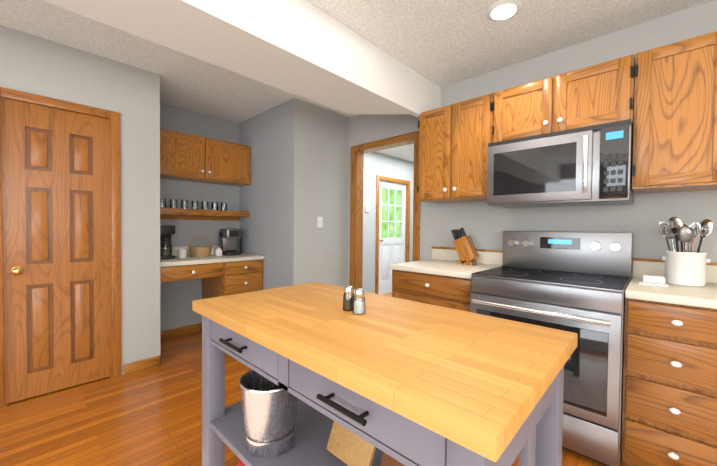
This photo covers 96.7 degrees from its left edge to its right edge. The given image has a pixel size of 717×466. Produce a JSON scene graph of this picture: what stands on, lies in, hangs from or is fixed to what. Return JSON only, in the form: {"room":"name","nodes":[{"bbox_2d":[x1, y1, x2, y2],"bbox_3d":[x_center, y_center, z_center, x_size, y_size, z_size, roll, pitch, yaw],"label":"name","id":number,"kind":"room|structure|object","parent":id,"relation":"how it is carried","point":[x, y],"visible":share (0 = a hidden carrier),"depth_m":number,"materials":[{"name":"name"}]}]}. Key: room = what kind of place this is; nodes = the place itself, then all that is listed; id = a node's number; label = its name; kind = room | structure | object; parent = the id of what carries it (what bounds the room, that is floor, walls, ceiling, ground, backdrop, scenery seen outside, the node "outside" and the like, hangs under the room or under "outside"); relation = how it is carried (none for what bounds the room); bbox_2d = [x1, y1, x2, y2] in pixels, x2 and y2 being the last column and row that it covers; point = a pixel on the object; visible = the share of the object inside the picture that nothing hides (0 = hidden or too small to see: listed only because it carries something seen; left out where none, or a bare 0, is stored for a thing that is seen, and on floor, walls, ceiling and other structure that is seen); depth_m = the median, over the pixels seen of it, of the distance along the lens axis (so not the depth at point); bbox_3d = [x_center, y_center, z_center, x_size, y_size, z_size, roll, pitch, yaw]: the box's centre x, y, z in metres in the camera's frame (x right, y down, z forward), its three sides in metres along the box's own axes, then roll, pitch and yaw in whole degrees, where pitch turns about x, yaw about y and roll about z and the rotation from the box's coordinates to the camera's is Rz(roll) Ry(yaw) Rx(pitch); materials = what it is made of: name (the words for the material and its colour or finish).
{"room":"kitchen","nodes":[
{"label":"kitchen","id":0,"kind":"room"},
{"bbox_2d":[0,25,160,374],"bbox_3d":[-3.138,-0.090,1.303,0.120,2.490,4.060,2,2,43],"label":"wall","id":1,"kind":"structure","parent":0,"point":[36,65],"depth_m":2.58,"materials":[{"name":"grey paint"}]},
{"bbox_2d":[3,98,109,403],"bbox_3d":[-2.122,0.126,2.292,0.107,2.017,0.578,2,2,43],"label":"pantry door","id":2,"kind":"structure","parent":1,"relation":"in","point":[56,173],"depth_m":2.28,"materials":[{"name":"brown wood"}]},
{"bbox_2d":[0,87,121,408],"bbox_3d":[-2.168,0.100,2.327,0.136,2.090,0.688,2,2,43],"label":"door frame","id":3,"kind":"structure","parent":1,"relation":"attached to","point":[113,117],"depth_m":2.48,"materials":[{"name":"brown wood"}]},
{"bbox_2d":[160,103,239,330],"bbox_3d":[-1.727,-0.117,3.408,0.710,2.490,1.180,2,2,43],"label":"wall","id":4,"kind":"structure","parent":0,"point":[177,298],"depth_m":3.58,"materials":[{"name":"grey paint"}]},
{"bbox_2d":[160,323,201,338],"bbox_3d":[-1.869,1.081,3.623,0.016,0.085,1.040,2,2,43],"label":"baseboard","id":5,"kind":"structure","parent":4,"relation":"attached to","point":[168,333],"depth_m":3.52,"materials":[{"name":"brown wood"}]},
{"bbox_2d":[160,208,249,220],"bbox_3d":[-1.756,-0.199,3.517,0.267,0.110,1.054,2,2,43],"label":"shelf","id":6,"kind":"object","parent":4,"relation":"attached to","point":[186,214],"visible":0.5,"depth_m":3.52,"materials":[{"name":"brown wood"}]},
{"bbox_2d":[160,198,165,207],"bbox_3d":[-1.985,-0.299,3.223,0.070,0.095,0.072,2,2,43],"label":"glass","id":7,"kind":"object","parent":6,"relation":"on","point":[164,202],"depth_m":3.24,"materials":[{"name":"clear glass"}]},
{"bbox_2d":[170,199,176,207],"bbox_3d":[-1.913,-0.300,3.299,0.070,0.095,0.072,2,2,43],"label":"glass","id":8,"kind":"object","parent":6,"relation":"on","point":[175,205],"depth_m":3.31,"materials":[{"name":"clear glass"}]},
{"bbox_2d":[181,200,187,208],"bbox_3d":[-1.841,-0.301,3.376,0.070,0.095,0.072,2,2,43],"label":"glass","id":9,"kind":"object","parent":6,"relation":"on","point":[182,201],"depth_m":3.38,"materials":[{"name":"clear glass"}]},
{"bbox_2d":[191,201,198,208],"bbox_3d":[-1.769,-0.301,3.452,0.070,0.095,0.072,2,2,43],"label":"glass","id":10,"kind":"object","parent":6,"relation":"on","point":[192,205],"depth_m":3.46,"materials":[{"name":"clear glass"}]},
{"bbox_2d":[202,201,208,209],"bbox_3d":[-1.697,-0.302,3.529,0.070,0.095,0.072,2,2,43],"label":"glass","id":11,"kind":"object","parent":6,"relation":"on","point":[207,206],"depth_m":3.54,"materials":[{"name":"clear glass"}]},
{"bbox_2d":[211,202,217,209],"bbox_3d":[-1.625,-0.303,3.605,0.070,0.095,0.072,2,2,43],"label":"glass","id":12,"kind":"object","parent":6,"relation":"on","point":[212,206],"depth_m":3.61,"materials":[{"name":"clear glass"}]},
{"bbox_2d":[221,202,226,210],"bbox_3d":[-1.553,-0.304,3.682,0.070,0.095,0.072,2,2,43],"label":"glass","id":13,"kind":"object","parent":6,"relation":"on","point":[221,202],"depth_m":3.69,"materials":[{"name":"clear glass"}]},
{"bbox_2d":[160,128,250,185],"bbox_3d":[-1.724,-0.798,3.481,0.340,0.450,1.054,2,2,43],"label":"upper cabinet","id":14,"kind":"object","parent":4,"relation":"attached to","point":[190,157],"visible":0.9,"depth_m":3.38,"materials":[{"name":"brown wood"}]},
{"bbox_2d":[239,98,348,289],"bbox_3d":[-0.810,-0.119,3.966,1.280,2.490,0.890,2,2,43],"label":"wall","id":15,"kind":"structure","parent":0,"point":[294,190],"depth_m":3.46,"materials":[{"name":"grey paint"}]},
{"bbox_2d":[317,217,322,226],"bbox_3d":[-0.414,-0.117,3.444,0.010,0.115,0.072,2,2,43],"label":"switch plate","id":16,"kind":"object","parent":15,"relation":"attached to","point":[319,221],"visible":1,"depth_m":3.44,"materials":[{"name":"white plastic"}]},
{"bbox_2d":[0,292,626,465],"bbox_3d":[0.862,1.214,1.520,7.140,0.050,9.840,2,2,43],"label":"floor","id":17,"kind":"structure","parent":0,"point":[152,416],"depth_m":1.97,"materials":[{"name":"brown wood"}]},
{"bbox_2d":[160,245,263,298],"bbox_3d":[-1.634,0.642,3.411,0.625,0.975,1.054,2,2,43],"label":"desk","id":18,"kind":"object","parent":17,"relation":"on","point":[224,275],"visible":0.58,"depth_m":3.33,"materials":[{"name":"beige laminate"}]},
{"bbox_2d":[160,225,174,259],"bbox_3d":[-1.948,0.089,3.193,0.210,0.330,0.150,2,2,43],"label":"coffee maker","id":19,"kind":"object","parent":18,"relation":"on","point":[167,232],"visible":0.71,"depth_m":3.13,"materials":[{"name":"black plastic"}]},
{"bbox_2d":[178,249,186,257],"bbox_3d":[-1.799,0.209,3.260,0.080,0.090,0.080,2,2,43],"label":"mug","id":20,"kind":"object","parent":18,"relation":"on","point":[182,253],"visible":1,"depth_m":3.23,"materials":[{"name":"white ceramic"}]},
{"bbox_2d":[189,235,211,256],"bbox_3d":[-1.705,0.135,3.445,0.234,0.234,0.236,2,2,43],"label":"basket","id":21,"kind":"object","parent":18,"relation":"on","point":[200,251],"visible":1,"depth_m":3.37,"materials":[{"name":"wicker"}]},
{"bbox_2d":[215,247,221,255],"bbox_3d":[-1.546,0.205,3.529,0.075,0.094,0.076,2,2,43],"label":"jar","id":22,"kind":"object","parent":18,"relation":"on","point":[218,251],"visible":1,"depth_m":3.50,"materials":[{"name":"white ceramic"}]},
{"bbox_2d":[219,229,241,255],"bbox_3d":[-1.461,0.099,3.716,0.222,0.300,0.240,2,2,43],"label":"brewer","id":23,"kind":"object","parent":18,"relation":"on","point":[230,241],"visible":0.85,"depth_m":3.65,"materials":[{"name":"black plastic"}]},
{"bbox_2d":[192,282,577,465],"bbox_3d":[-0.021,0.738,1.140,1.225,0.900,0.656,2,2,43],"label":"kitchen island","id":24,"kind":"object","parent":17,"relation":"on","point":[405,382],"visible":0.88,"depth_m":0.84,"materials":[{"name":"grey paint"}]},
{"bbox_2d":[237,460,245,465],"bbox_3d":[-0.261,0.987,1.305,0.350,0.159,0.350,2,2,43],"label":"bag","id":25,"kind":"object","parent":24,"relation":"in","point":[240,463],"visible":0.1,"depth_m":1.27,"materials":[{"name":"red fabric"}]},
{"bbox_2d":[239,369,298,458],"bbox_3d":[-0.318,0.641,1.162,0.222,0.245,0.222,2,2,43],"label":"bucket","id":26,"kind":"object","parent":24,"relation":"in","point":[270,410],"visible":0.67,"depth_m":1.08,"materials":[{"name":"silver metal"}]},
{"bbox_2d":[343,286,353,310],"bbox_3d":[-0.036,0.241,1.191,0.046,0.089,0.046,2,2,43],"label":"pepper shaker","id":27,"kind":"object","parent":24,"relation":"on","point":[348,303],"visible":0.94,"depth_m":1.18,"materials":[{"name":"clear glass"}]},
{"bbox_2d":[326,421,375,465],"bbox_3d":[0.017,0.580,1.114,0.190,0.370,0.176,2,2,43],"label":"bamboo cutting board","id":28,"kind":"object","parent":24,"relation":"in","point":[347,446],"visible":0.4,"depth_m":1.06,"materials":[{"name":"beige wood"}]},
{"bbox_2d":[353,288,365,314],"bbox_3d":[0.003,0.243,1.145,0.046,0.089,0.046,2,2,43],"label":"salt shaker","id":29,"kind":"object","parent":24,"relation":"on","point":[358,306],"visible":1,"depth_m":1.13,"materials":[{"name":"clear glass"}]},
{"bbox_2d":[380,452,404,465],"bbox_3d":[0.180,0.592,0.996,0.170,0.352,0.170,2,2,43],"label":"cutting board","id":30,"kind":"object","parent":24,"relation":"in","point":[387,460],"depth_m":0.99,"materials":[{"name":"brown wood"}]},
{"bbox_2d":[390,247,502,311],"bbox_3d":[0.701,0.651,2.546,0.677,1.033,0.653,2,2,43],"label":"base cabinet","id":31,"kind":"object","parent":17,"relation":"on","point":[441,277],"visible":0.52,"depth_m":2.38,"materials":[{"name":"brown wood"}]},
{"bbox_2d":[451,227,478,264],"bbox_3d":[0.866,0.103,2.603,0.212,0.297,0.090,2,2,43],"label":"knife block","id":32,"kind":"object","parent":31,"relation":"on","point":[466,249],"visible":1,"depth_m":2.57,"materials":[{"name":"brown wood"}]},
{"bbox_2d":[470,231,632,465],"bbox_3d":[1.198,0.588,2.017,0.760,1.190,0.723,2,2,43],"label":"range","id":33,"kind":"object","parent":17,"relation":"on","point":[577,282],"visible":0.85,"depth_m":1.71,"materials":[{"name":"silver metal"}]},
{"bbox_2d":[621,298,716,465],"bbox_3d":[1.674,0.756,1.652,0.432,0.875,0.620,2,2,43],"label":"base cabinet","id":34,"kind":"object","parent":17,"relation":"on","point":[669,413],"depth_m":1.46,"materials":[{"name":"brown wood"}]},
{"bbox_2d":[625,278,716,309],"bbox_3d":[2.107,0.311,1.229,1.624,0.040,0.635,2,2,43],"label":"countertop","id":35,"kind":"structure","parent":34,"relation":"on","point":[705,297],"depth_m":1.50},
{"bbox_2d":[640,275,667,286],"bbox_3d":[1.566,0.251,1.692,0.110,0.050,0.090,2,2,43],"label":"butter dish","id":36,"kind":"object","parent":35,"relation":"on","point":[653,280],"visible":1,"depth_m":1.67,"materials":[{"name":"white ceramic"}]},
{"bbox_2d":[661,250,710,286],"bbox_3d":[1.760,0.189,1.721,0.188,0.178,0.164,2,2,43],"label":"utensil crock","id":37,"kind":"object","parent":35,"relation":"on","point":[686,268],"visible":0.98,"depth_m":1.67,"materials":[{"name":"white ceramic"}]},
{"bbox_2d":[658,217,713,252],"bbox_3d":[1.752,0.087,1.716,0.210,0.351,0.165,2,2,43],"label":"utensils","id":38,"kind":"object","parent":37,"relation":"in","point":[676,229],"visible":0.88,"depth_m":1.68,"materials":[{"name":"silver metal"}]},
{"bbox_2d":[0,0,712,161],"bbox_3d":[0.886,-1.330,1.471,7.140,0.060,9.840,2,2,43],"label":"ceiling","id":39,"kind":"structure","parent":0,"point":[442,43],"depth_m":2.15,"materials":[{"name":"white paint"}]},
{"bbox_2d":[42,0,440,117],"bbox_3d":[-1.383,-1.144,0.978,0.440,0.334,5.768,2,2,43],"label":"ceiling beam","id":40,"kind":"structure","parent":39,"relation":"attached to","point":[306,49],"depth_m":1.81,"materials":[{"name":"white paint"}]},
{"bbox_2d":[486,0,521,20],"bbox_3d":[0.852,-1.302,1.874,0.196,0.012,0.196,2,2,43],"label":"recessed light","id":41,"kind":"object","parent":39,"relation":"in","point":[501,10],"visible":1,"depth_m":1.86,"materials":[{"name":"white paint"}]},
{"bbox_2d":[362,152,413,292],"bbox_3d":[0.556,-0.142,5.839,0.120,2.490,3.710,2,2,43],"label":"wall","id":42,"kind":"structure","parent":0,"point":[377,163],"depth_m":5.43,"materials":[{"name":"grey paint"}]},
{"bbox_2d":[378,180,405,294],"bbox_3d":[0.627,0.083,5.856,0.110,2.017,0.858,2,2,43],"label":"exterior door","id":43,"kind":"structure","parent":42,"relation":"in","point":[391,250],"depth_m":5.84,"materials":[{"name":"white paint"}]},
{"bbox_2d":[375,175,409,293],"bbox_3d":[0.601,0.051,5.881,0.136,2.103,1.006,2,2,43],"label":"door frame","id":44,"kind":"structure","parent":42,"relation":"attached to","point":[407,215],"depth_m":5.67,"materials":[{"name":"brown wood"}]},
{"bbox_2d":[348,0,716,285],"bbox_3d":[2.006,-0.051,1.844,5.970,2.490,0.120,2,2,43],"label":"wall","id":45,"kind":"structure","parent":0,"point":[484,224],"depth_m":2.24,"materials":[{"name":"grey paint"}]},
{"bbox_2d":[349,131,420,288],"bbox_3d":[0.288,0.075,3.452,0.946,2.143,0.136,2,2,43],"label":"door frame","id":46,"kind":"structure","parent":45,"relation":"attached to","point":[356,211],"depth_m":3.68,"materials":[{"name":"brown wood"}]},
{"bbox_2d":[417,93,492,202],"bbox_3d":[0.842,-0.639,2.614,0.616,0.746,0.340,2,2,43],"label":"upper cabinet","id":47,"kind":"object","parent":45,"relation":"attached to","point":[454,139],"depth_m":2.47,"materials":[{"name":"brown wood"}]},
{"bbox_2d":[493,53,636,141],"bbox_3d":[1.348,-0.812,2.136,0.762,0.373,0.340,2,2,43],"label":"upper cabinet","id":48,"kind":"object","parent":45,"relation":"attached to","point":[605,92],"depth_m":1.96,"materials":[{"name":"brown wood"}]},
{"bbox_2d":[487,119,633,207],"bbox_3d":[1.304,-0.404,2.101,0.758,0.435,0.457,2,2,43],"label":"microwave","id":49,"kind":"object","parent":48,"relation":"attached to","point":[592,165],"visible":0.98,"depth_m":1.91,"materials":[{"name":"silver metal"}]},
{"bbox_2d":[632,32,712,193],"bbox_3d":[1.785,-0.613,1.726,0.435,0.746,0.340,2,2,43],"label":"upper cabinet","id":50,"kind":"object","parent":45,"relation":"attached to","point":[663,99],"depth_m":1.65,"materials":[{"name":"brown wood"}]},
{"bbox_2d":[633,262,716,281],"bbox_3d":[2.319,0.239,1.452,1.624,0.099,0.020,2,2,43],"label":"backsplash","id":51,"kind":"structure","parent":45,"relation":"attached to","point":[640,269],"depth_m":1.93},
{"bbox_2d":[705,31,716,189],"bbox_3d":[2.046,-0.606,1.481,0.558,0.746,0.340,2,2,43],"label":"upper cabinet","id":52,"kind":"object","parent":45,"relation":"attached to","point":[712,78],"depth_m":1.55,"materials":[{"name":"brown wood"}]},
{"label":"outside","id":53,"kind":"structure","parent":0,"visible":0},
{"bbox_2d":[381,188,400,237],"bbox_3d":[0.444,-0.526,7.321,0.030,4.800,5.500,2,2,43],"label":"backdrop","id":54,"kind":"structure","parent":53,"point":[391,214],"depth_m":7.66,"materials":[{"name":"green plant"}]}
]}

